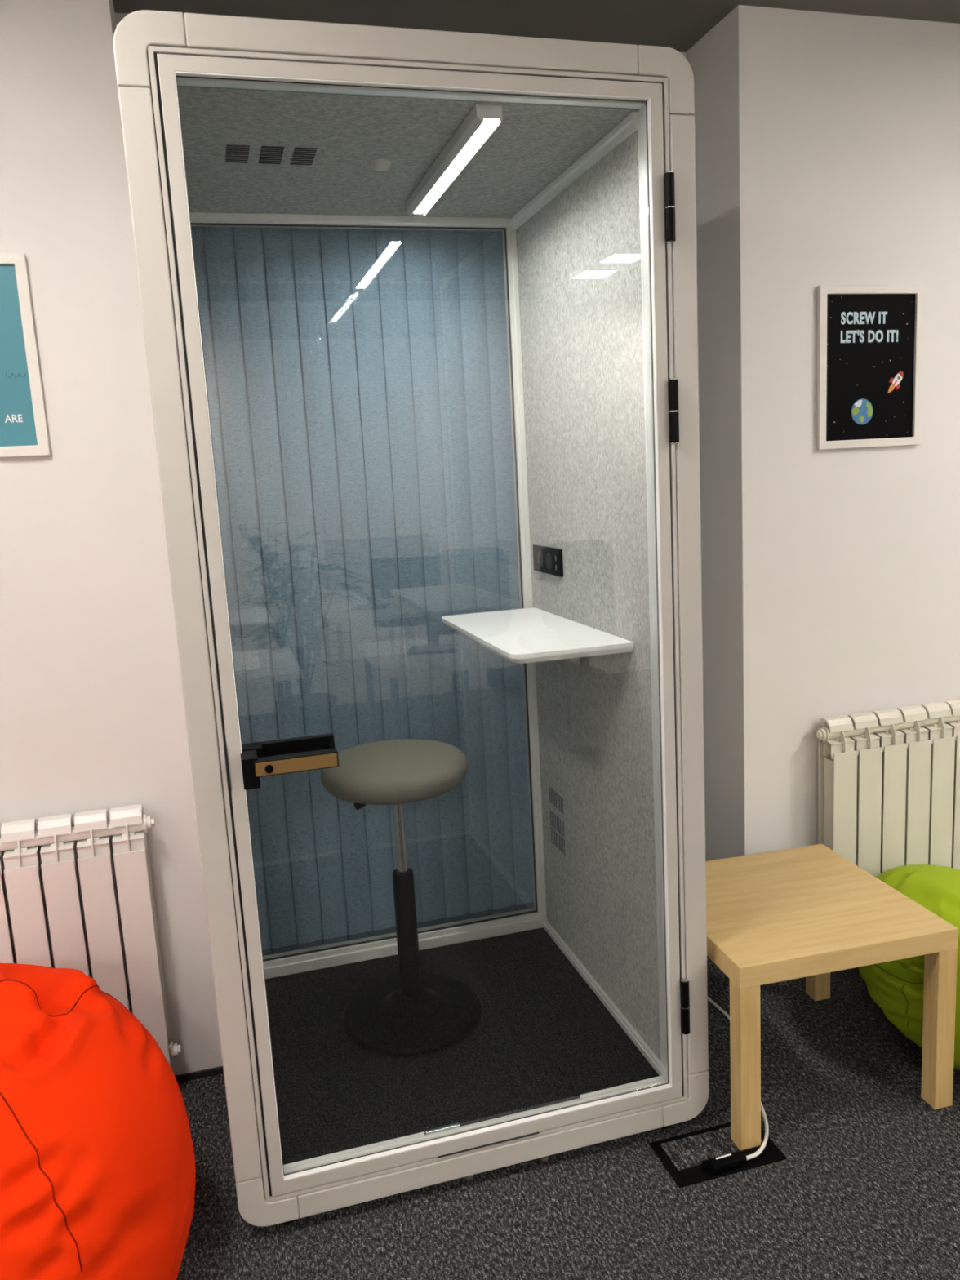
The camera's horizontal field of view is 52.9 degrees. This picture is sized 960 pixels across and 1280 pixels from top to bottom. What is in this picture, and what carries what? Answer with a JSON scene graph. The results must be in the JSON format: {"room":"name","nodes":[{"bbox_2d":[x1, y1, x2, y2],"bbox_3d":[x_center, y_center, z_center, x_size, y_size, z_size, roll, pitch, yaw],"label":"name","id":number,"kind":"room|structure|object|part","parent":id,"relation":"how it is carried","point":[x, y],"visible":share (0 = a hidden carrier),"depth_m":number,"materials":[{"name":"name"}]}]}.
{"room":"office","nodes":[
{"label":"office","id":0,"kind":"room"},
{"bbox_2d":[0,0,222,1075],"bbox_3d":[-2.211,-0.092,2.292,2.844,2.710,0.665,-6,10,-15],"label":"wall","id":1,"kind":"structure","parent":0,"point":[92,714],"depth_m":2.28,"materials":[{"name":"white paint"}]},
{"bbox_2d":[0,253,50,457],"bbox_3d":[-1.153,-0.631,2.155,0.308,0.443,0.014,-6,10,-15],"label":"framed poster","id":2,"kind":"object","parent":1,"relation":"attached to","point":[24,432],"visible":1,"depth_m":2.19,"materials":[{"name":"teal paper"}]},
{"bbox_2d":[0,264,37,446],"bbox_3d":[-1.154,-0.631,2.158,0.265,0.400,0.006,-6,10,-15],"label":"print","id":3,"kind":"object","parent":2,"relation":"attached to","point":[18,369],"depth_m":2.19,"materials":[{"name":"blue paper"}]},
{"bbox_2d":[0,804,181,1066],"bbox_3d":[-1.182,0.781,2.323,0.825,0.690,0.095,-6,10,-15],"label":"radiator","id":4,"kind":"object","parent":1,"relation":"attached to","point":[86,906],"visible":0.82,"depth_m":2.33,"materials":[{"name":"white metal"}]},
{"bbox_2d":[174,1066,223,1083],"bbox_3d":[-2.048,1.282,2.198,2.843,0.018,0.008,-6,10,-15],"label":"baseboard","id":5,"kind":"structure","parent":1,"relation":"attached to","point":[217,1070],"depth_m":2.55,"materials":[{"name":"black plastic"}]},
{"bbox_2d":[115,12,685,57],"bbox_3d":[-0.117,-0.319,2.952,1.568,2.710,0.255,-6,10,-15],"label":"frame","id":6,"kind":"structure","parent":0,"point":[118,16],"depth_m":2.40,"materials":[{"name":"grey paint"}]},
{"bbox_2d":[112,0,959,52],"bbox_3d":[0.839,-1.324,0.122,8.000,0.120,6.200,-6,10,-15],"label":"ceiling","id":7,"kind":"structure","parent":0,"point":[678,25],"depth_m":2.53,"materials":[{"name":"grey paint"}]},
{"bbox_2d":[176,955,959,1279],"bbox_3d":[0.990,1.462,0.599,8.000,0.120,6.200,-6,10,-15],"label":"floor","id":8,"kind":"structure","parent":0,"point":[867,1187],"depth_m":2.05,"materials":[{"name":"grey carpet"}]},
{"bbox_2d":[0,963,195,1279],"bbox_3d":[-1.018,0.982,1.741,0.954,0.650,0.929,-7,10,-20],"label":"bean bag","id":9,"kind":"object","parent":8,"relation":"on","point":[98,1171],"visible":1,"depth_m":1.66,"materials":[{"name":"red fabric"}]},
{"bbox_2d":[112,9,708,1226],"bbox_3d":[-0.152,-0.013,2.325,1.068,2.323,0.968,-6,10,-15],"label":"booth","id":10,"kind":"object","parent":8,"relation":"on","point":[592,1028],"visible":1,"depth_m":2.12,"materials":[{"name":"grey paint"}]},
{"bbox_3d":[-0.565,-0.997,1.661,0.118,0.119,0.100,-6,10,-15],"label":"frame corner","id":11,"kind":"part","parent":10,"relation":"part of","materials":[{"name":"grey paint"}]},
{"bbox_3d":[-0.538,0.079,1.836,0.053,2.057,0.100,-6,10,-15],"label":"frame rail","id":12,"kind":"part","parent":10,"relation":"part of","materials":[{"name":"grey paint"}]},
{"bbox_2d":[225,144,249,163],"bbox_3d":[-0.512,-1.025,2.038,0.047,0.002,0.108,-6,10,-15],"label":"grille","id":13,"kind":"object","parent":10,"relation":"attached to","point":[234,153],"depth_m":2.04,"materials":[{"name":"black plastic"}]},
{"bbox_3d":[-0.449,1.145,2.028,0.118,0.114,0.100,-6,10,-15],"label":"frame corner","id":14,"kind":"part","parent":10,"relation":"part of","materials":[{"name":"grey paint"}]},
{"bbox_2d":[257,146,284,164],"bbox_3d":[-0.445,-1.032,2.056,0.047,0.002,0.108,-6,10,-15],"label":"grille","id":15,"kind":"object","parent":10,"relation":"attached to","point":[266,154],"depth_m":2.05,"materials":[{"name":"black plastic"}]},
{"bbox_3d":[-0.376,0.228,1.905,0.182,0.058,0.048,-6,10,-15],"label":"handle","id":16,"kind":"part","parent":10,"relation":"part of","materials":[{"name":"black"}]},
{"bbox_3d":[-0.362,0.239,1.836,0.176,0.058,0.076,-6,10,-15],"label":"door handle","id":17,"kind":"part","parent":10,"relation":"part of","materials":[{"name":"black"}]},
{"bbox_3d":[-0.342,0.233,1.801,0.150,0.025,0.002,-6,10,-15],"label":"handle plate","id":18,"kind":"part","parent":10,"relation":"part of","materials":[{"name":"brown wood"}]},
{"bbox_2d":[290,147,317,164],"bbox_3d":[-0.379,-1.039,2.074,0.047,0.002,0.108,-6,10,-15],"label":"grille","id":19,"kind":"object","parent":10,"relation":"attached to","point":[299,156],"depth_m":2.07,"materials":[{"name":"black plastic"}]},
{"bbox_3d":[-0.267,1.091,2.057,0.305,0.016,0.003,-6,10,-15],"label":"threshold plate","id":20,"kind":"part","parent":10,"relation":"part of","materials":[{"name":"silver metal"}]},
{"bbox_2d":[191,226,533,955],"bbox_3d":[-0.098,-0.223,2.914,1.435,2.297,0.046,-6,10,-15],"label":"vertical blind","id":21,"kind":"object","parent":10,"relation":"attached to","point":[357,380],"visible":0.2,"depth_m":2.82,"materials":[{"name":"blue fabric"}]},
{"bbox_3d":[-0.289,-0.096,2.771,0.924,2.150,0.020,-6,10,-15],"label":"frame","id":22,"kind":"part","parent":10,"relation":"part of","materials":[{"name":"grey paint"}]},
{"bbox_3d":[-0.282,-0.093,2.745,0.900,2.099,0.032,-6,10,-15],"label":"frame","id":23,"kind":"part","parent":10,"relation":"part of","materials":[{"name":"silver metal"}]},
{"bbox_2d":[320,738,483,1055],"bbox_3d":[-0.198,0.640,2.499,0.376,0.729,0.380,-6,10,-15],"label":"stool","id":24,"kind":"object","parent":10,"relation":"on","point":[412,1012],"visible":0.99,"depth_m":2.46,"materials":[{"name":"grey fabric"}]},
{"bbox_3d":[-0.270,0.397,2.396,0.020,0.020,0.103,5,13,39],"label":"height lever","id":25,"kind":"part","parent":24,"relation":"part of","materials":[{"name":"black plastic"}]},
{"bbox_3d":[-0.215,0.327,2.442,0.374,0.093,0.374,-6,10,-15],"label":"seat","id":26,"kind":"part","parent":24,"relation":"part of","materials":[{"name":"grey fabric"}]},
{"bbox_3d":[-0.204,0.512,2.481,0.027,0.242,0.027,-6,10,-15],"label":"gas post","id":27,"kind":"part","parent":24,"relation":"part of","materials":[{"name":"silver metal"}]},
{"bbox_3d":[-0.111,-1.075,1.781,0.831,0.053,0.100,-6,10,-15],"label":"frame rail","id":28,"kind":"part","parent":10,"relation":"part of","materials":[{"name":"grey paint"}]},
{"bbox_3d":[-0.059,0.028,1.974,0.924,2.126,0.010,-6,10,-15],"label":"trim","id":29,"kind":"part","parent":10,"relation":"part of","materials":[{"name":"silver metal"}]},
{"bbox_3d":[-0.048,0.028,1.958,0.904,2.125,0.024,-6,10,-15],"label":"door frame","id":30,"kind":"part","parent":10,"relation":"part of","materials":[{"name":"silver metal"}]},
{"bbox_3d":[-0.082,1.068,2.111,0.077,0.005,0.009,-6,10,-15],"label":"catch plate","id":31,"kind":"part","parent":10,"relation":"part of","materials":[{"name":"silver metal"}]},
{"bbox_2d":[404,104,502,216],"bbox_3d":[-0.074,-1.055,2.162,0.054,0.031,0.671,-6,10,-15],"label":"lamp","id":32,"kind":"object","parent":10,"relation":"attached to","point":[476,123],"depth_m":2.06,"materials":[{"name":"white plastic"}]},
{"bbox_3d":[-0.025,1.172,2.109,0.022,0.008,0.011,-6,10,-15],"label":"skid plate","id":33,"kind":"part","parent":10,"relation":"part of","materials":[{"name":"metal"}]},
{"bbox_3d":[0.011,1.071,2.127,0.877,0.019,0.009,-6,10,-15],"label":"rail","id":34,"kind":"part","parent":10,"relation":"part of","materials":[{"name":"silver metal"}]},
{"bbox_3d":[0.009,1.130,2.158,0.831,0.052,0.100,-6,10,-15],"label":"frame rail","id":35,"kind":"part","parent":10,"relation":"part of","materials":[{"name":"white metal"}]},
{"bbox_2d":[441,607,634,663],"bbox_3d":[0.117,-0.019,2.475,0.290,0.024,0.682,-6,10,-15],"label":"shelf","id":36,"kind":"object","parent":10,"relation":"attached to","point":[533,634],"depth_m":2.35,"materials":[{"name":"white laminate"}]},
{"bbox_3d":[0.143,1.155,2.155,0.022,0.008,0.011,-6,10,-15],"label":"skid plate","id":37,"kind":"part","parent":10,"relation":"part of","materials":[{"name":"metal"}]},
{"bbox_2d":[532,544,563,577],"bbox_3d":[0.187,-0.221,2.679,0.009,0.074,0.221,-6,10,-15],"label":"power socket","id":38,"kind":"object","parent":10,"relation":"attached to","point":[548,559],"depth_m":2.66,"materials":[{"name":"black plastic"}]},
{"bbox_2d":[549,786,564,813],"bbox_3d":[0.223,0.467,2.819,0.002,0.048,0.114,-6,10,-15],"label":"grille","id":39,"kind":"object","parent":10,"relation":"attached to","point":[556,796],"depth_m":2.81,"materials":[{"name":"grey"}]},
{"bbox_2d":[550,809,564,838],"bbox_3d":[0.227,0.539,2.831,0.002,0.048,0.114,-6,10,-15],"label":"grille","id":40,"kind":"object","parent":10,"relation":"attached to","point":[557,820],"depth_m":2.83,"materials":[{"name":"grey"}]},
{"bbox_2d":[551,826,565,855],"bbox_3d":[0.230,0.591,2.840,0.002,0.048,0.114,-6,10,-15],"label":"grille","id":41,"kind":"object","parent":10,"relation":"attached to","point":[557,837],"depth_m":2.84,"materials":[{"name":"grey plastic"}]},
{"bbox_3d":[0.201,-1.093,2.297,0.014,0.030,0.790,-6,10,-15],"label":"ceiling trim","id":42,"kind":"part","parent":10,"relation":"part of","materials":[{"name":"silver metal"}]},
{"bbox_3d":[0.315,0.948,2.634,0.013,0.024,0.815,-6,10,-15],"label":"floor trim","id":43,"kind":"part","parent":10,"relation":"part of","materials":[{"name":"silver metal"}]},
{"bbox_3d":[0.330,1.031,2.220,0.212,0.016,0.003,-6,10,-15],"label":"threshold plate","id":44,"kind":"part","parent":10,"relation":"part of","materials":[{"name":"silver metal"}]},
{"bbox_3d":[0.347,-1.089,1.911,0.118,0.119,0.100,-6,10,-15],"label":"frame corner","id":45,"kind":"part","parent":10,"relation":"part of","materials":[{"name":"grey paint"}]},
{"bbox_3d":[0.463,1.053,2.277,0.118,0.114,0.100,-6,10,-15],"label":"frame corner","id":46,"kind":"part","parent":10,"relation":"part of","materials":[{"name":"grey paint"}]},
{"bbox_3d":[0.436,-0.020,2.103,0.053,2.057,0.100,-6,10,-15],"label":"frame rail","id":47,"kind":"part","parent":10,"relation":"part of","materials":[{"name":"grey paint"}]},
{"bbox_2d":[648,1122,786,1188],"bbox_3d":[0.534,1.150,2.178,0.264,0.010,0.148,-6,10,-15],"label":"floor outlet","id":48,"kind":"object","parent":8,"relation":"on","point":[685,1157],"visible":0.78,"depth_m":2.17,"materials":[{"name":"black plastic"}]},
{"bbox_2d":[707,996,768,1173],"bbox_3d":[0.603,1.068,2.583,0.213,0.025,0.986,-3,10,0],"label":"power cable","id":49,"kind":"object","parent":8,"relation":"on","point":[720,1163],"visible":0.51,"depth_m":2.12,"materials":[{"name":"white plastic"},{"name":"black plastic"}]},
{"bbox_2d":[705,844,958,1151],"bbox_3d":[0.779,0.866,2.455,0.550,0.450,0.550,-5,10,-13],"label":"side table","id":50,"kind":"object","parent":8,"relation":"on","point":[811,913],"visible":0.7,"depth_m":2.25,"materials":[{"name":"brown wood"}]},
{"bbox_3d":[0.595,0.951,2.164,0.049,0.400,0.049,-5,10,-13],"label":"leg","id":51,"kind":"part","parent":50,"relation":"part of","materials":[{"name":"brown wood"}]},
{"bbox_3d":[0.965,0.830,2.754,0.049,0.400,0.049,-5,10,-13],"label":"leg","id":52,"kind":"part","parent":50,"relation":"part of","materials":[{"name":"brown wood"}]},
{"bbox_3d":[1.081,0.906,2.274,0.049,0.400,0.049,-5,10,-13],"label":"leg","id":53,"kind":"part","parent":50,"relation":"part of","materials":[{"name":"brown wood"}]},
{"bbox_2d":[857,864,959,1070],"bbox_3d":[1.466,0.815,2.555,0.868,0.440,0.835,-4,10,-3],"label":"bean bag","id":54,"kind":"object","parent":8,"relation":"on","point":[896,986],"visible":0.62,"depth_m":2.45,"materials":[{"name":"green fabric"}]},
{"bbox_2d":[685,4,959,861],"bbox_3d":[2.285,-0.546,3.521,3.388,2.710,0.665,-6,10,-15],"label":"wall","id":55,"kind":"structure","parent":0,"point":[827,144],"depth_m":2.80,"materials":[{"name":"white paint"}]},
{"bbox_2d":[816,284,924,449],"bbox_3d":[1.128,-0.788,2.790,0.347,0.453,0.014,-6,10,-15],"label":"framed poster","id":56,"kind":"object","parent":55,"relation":"attached to","point":[870,337],"visible":1,"depth_m":2.79,"materials":[{"name":"black paper"}]},
{"bbox_2d":[816,699,959,876],"bbox_3d":[1.450,0.522,3.044,0.896,0.668,0.095,-6,10,-15],"label":"radiator","id":57,"kind":"object","parent":55,"relation":"attached to","point":[889,780],"visible":0.79,"depth_m":2.94,"materials":[{"name":"beige metal"}]}
]}

